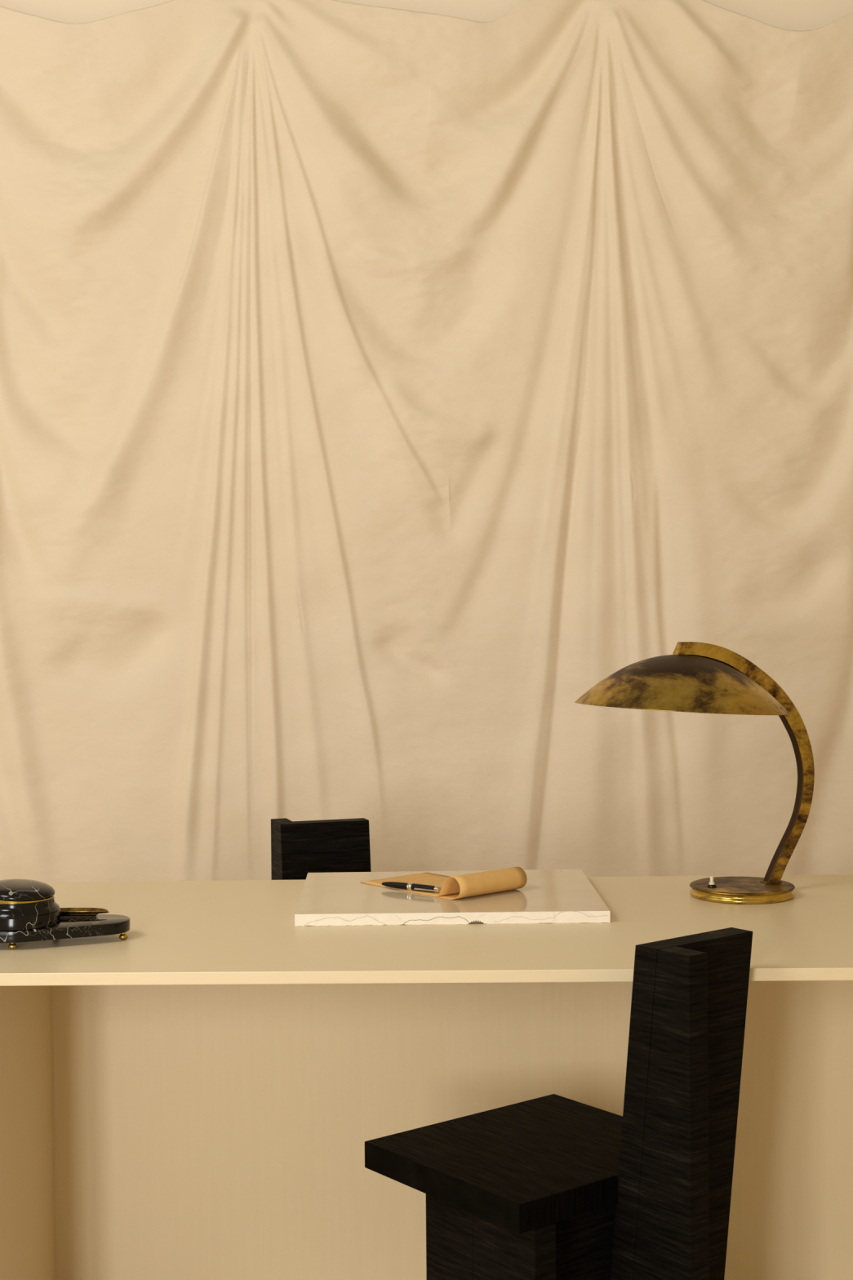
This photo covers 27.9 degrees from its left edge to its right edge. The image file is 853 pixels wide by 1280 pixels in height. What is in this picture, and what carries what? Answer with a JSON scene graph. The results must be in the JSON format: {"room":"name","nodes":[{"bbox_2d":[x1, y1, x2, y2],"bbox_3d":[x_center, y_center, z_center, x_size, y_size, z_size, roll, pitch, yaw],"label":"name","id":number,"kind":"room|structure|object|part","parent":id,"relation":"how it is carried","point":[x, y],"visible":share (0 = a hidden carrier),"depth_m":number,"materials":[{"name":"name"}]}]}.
{"room":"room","nodes":[
{"label":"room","id":0,"kind":"room"},
{"bbox_2d":[0,0,852,31],"bbox_3d":[-0.005,-0.527,4.633,6.400,3.400,0.112,0,1,0],"label":"wall","id":1,"kind":"structure","parent":0,"point":[790,15],"depth_m":4.55,"materials":[{"name":"beige paint"}]},
{"bbox_2d":[0,0,852,882],"bbox_3d":[-0.014,-0.315,4.517,3.475,2.959,0.094,0,1,0],"label":"draped cloth","id":2,"kind":"object","parent":1,"relation":"hanging from","point":[382,389],"visible":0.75,"depth_m":4.51,"materials":[{"name":"beige fabric"}]},
{"bbox_3d":[0.011,1.281,1.206,6.400,0.050,7.150,0,1,0],"label":"floor","id":3,"kind":"structure","parent":0,"visible":0},
{"bbox_2d":[271,817,370,879],"bbox_3d":[-0.254,0.797,3.487,0.378,0.812,0.479,-1,1,-18],"label":"dining chair","id":4,"kind":"object","parent":3,"relation":"on","point":[298,848],"visible":0.1,"depth_m":3.64,"materials":[{"name":"black wood"}]},
{"bbox_2d":[0,874,852,1279],"bbox_3d":[-0.043,0.841,2.880,2.800,0.750,0.835,0,1,0],"label":"desk","id":5,"kind":"object","parent":3,"relation":"on","point":[199,1093],"visible":0.6,"depth_m":3.00,"materials":[{"name":"beige wood"}]},
{"bbox_3d":[-0.663,0.856,2.859,0.020,0.732,0.725,0,1,0],"label":"panel","id":6,"kind":"part","parent":5,"relation":"part of","materials":[{"name":"beige wood"}]},
{"bbox_2d":[0,879,129,949],"bbox_3d":[-0.635,0.427,2.695,0.327,0.096,0.138,0,1,0],"label":"inkwell","id":7,"kind":"object","parent":5,"relation":"on","point":[29,912],"visible":1,"depth_m":2.65,"materials":[{"name":"black stone"}]},
{"bbox_3d":[-0.641,0.390,2.693,0.113,0.020,0.113,4,3,0],"label":"lid","id":8,"kind":"part","parent":7,"relation":"part of","materials":[{"name":"black stone"}]},
{"bbox_2d":[0,895,60,930],"bbox_3d":[-0.641,0.425,2.694,0.128,0.040,0.128,0,1,0],"label":"pot","id":9,"kind":"object","parent":7,"relation":"on","point":[17,913],"depth_m":2.64,"materials":[{"name":"black stone"}]},
{"bbox_2d":[0,914,129,942],"bbox_3d":[-0.635,0.454,2.696,0.327,0.018,0.138,0,1,0],"label":"tray","id":10,"kind":"object","parent":7,"relation":"on","point":[55,926],"depth_m":2.66,"materials":[{"name":"black stone"}]},
{"bbox_2d":[59,907,109,916],"bbox_3d":[-0.571,0.438,2.753,0.123,0.010,0.031,0,1,0],"label":"tray","id":11,"kind":"object","parent":7,"relation":"in","point":[64,912],"visible":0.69,"depth_m":2.75,"materials":[{"name":"gold metal"}]},
{"bbox_2d":[294,869,610,925],"bbox_3d":[0.039,0.452,3.030,0.526,0.020,0.446,0,1,0],"label":"stone slab","id":12,"kind":"object","parent":5,"relation":"on","point":[548,895],"visible":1,"depth_m":2.90,"materials":[{"name":"white stone"}]},
{"bbox_2d":[360,866,527,899],"bbox_3d":[0.028,0.421,3.066,0.158,0.040,0.273,-2,2,-41],"label":"kraft paper","id":13,"kind":"object","parent":12,"relation":"on","point":[468,885],"visible":0.93,"depth_m":2.98,"materials":[{"name":"brown paper"}]},
{"bbox_2d":[380,881,440,893],"bbox_3d":[-0.030,0.434,3.018,0.128,0.013,0.015,0,2,34],"label":"ballpoint pen","id":14,"kind":"object","parent":13,"relation":"on","point":[411,886],"visible":1,"depth_m":3.01,"materials":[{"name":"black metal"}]},
{"bbox_3d":[0.277,0.844,3.016,1.861,0.732,0.020,0,1,0],"label":"panel","id":15,"kind":"part","parent":5,"relation":"part of","materials":[{"name":"beige wood"}]},
{"bbox_2d":[574,641,814,904],"bbox_3d":[0.452,0.231,3.022,0.374,0.455,0.387,0,2,27],"label":"desk lamp","id":16,"kind":"object","parent":5,"relation":"on","point":[702,677],"visible":1,"depth_m":2.97,"materials":[{"name":"gold metal"}]},
{"bbox_3d":[0.450,0.073,3.013,0.374,0.094,0.374,3,0,-20],"label":"lamp shade","id":17,"kind":"part","parent":16,"relation":"part of","materials":[{"name":"gold metal"}]},
{"bbox_2d":[706,875,716,887],"bbox_3d":[0.506,0.428,3.038,0.016,0.018,0.016,0,1,0],"label":"switch","id":18,"kind":"object","parent":16,"relation":"attached to","point":[712,884],"depth_m":3.04,"materials":[{"name":"white plastic"}]},
{"bbox_3d":[0.564,0.439,3.062,0.185,0.004,0.185,0,1,0],"label":"plate","id":19,"kind":"part","parent":16,"relation":"part of","materials":[{"name":"gold metal"}]},
{"bbox_3d":[0.568,0.219,3.059,0.278,0.435,0.019,-1,1,-20],"label":"arm","id":20,"kind":"part","parent":16,"relation":"part of","materials":[{"name":"gold metal"}]},
{"bbox_2d":[364,927,752,1279],"bbox_3d":[0.206,0.818,2.454,0.378,0.812,0.479,-2,2,-38],"label":"dining chair","id":21,"kind":"object","parent":3,"relation":"on","point":[550,1187],"visible":1,"depth_m":2.36,"materials":[{"name":"black wood"}]},
{"bbox_3d":[0.048,1.002,2.431,0.038,0.448,0.104,-2,2,-38],"label":"leg","id":22,"kind":"part","parent":21,"relation":"part of","materials":[{"name":"black wood"}]},
{"bbox_3d":[0.164,0.755,2.505,0.378,0.039,0.345,-2,2,-38],"label":"seat","id":23,"kind":"part","parent":21,"relation":"part of","materials":[{"name":"black wood"}]},
{"bbox_3d":[0.120,1.004,2.339,0.038,0.448,0.129,-2,2,-38],"label":"leg","id":24,"kind":"part","parent":21,"relation":"part of","materials":[{"name":"black wood"}]},
{"bbox_3d":[0.241,1.000,2.442,0.277,0.448,0.029,-2,2,-38],"label":"panel","id":25,"kind":"part","parent":21,"relation":"part of","materials":[{"name":"black wood"}]},
{"bbox_3d":[0.348,0.818,2.418,0.194,0.812,0.130,-2,2,-38],"label":"backrest","id":26,"kind":"part","parent":21,"relation":"part of","materials":[{"name":"black wood"}]}
]}

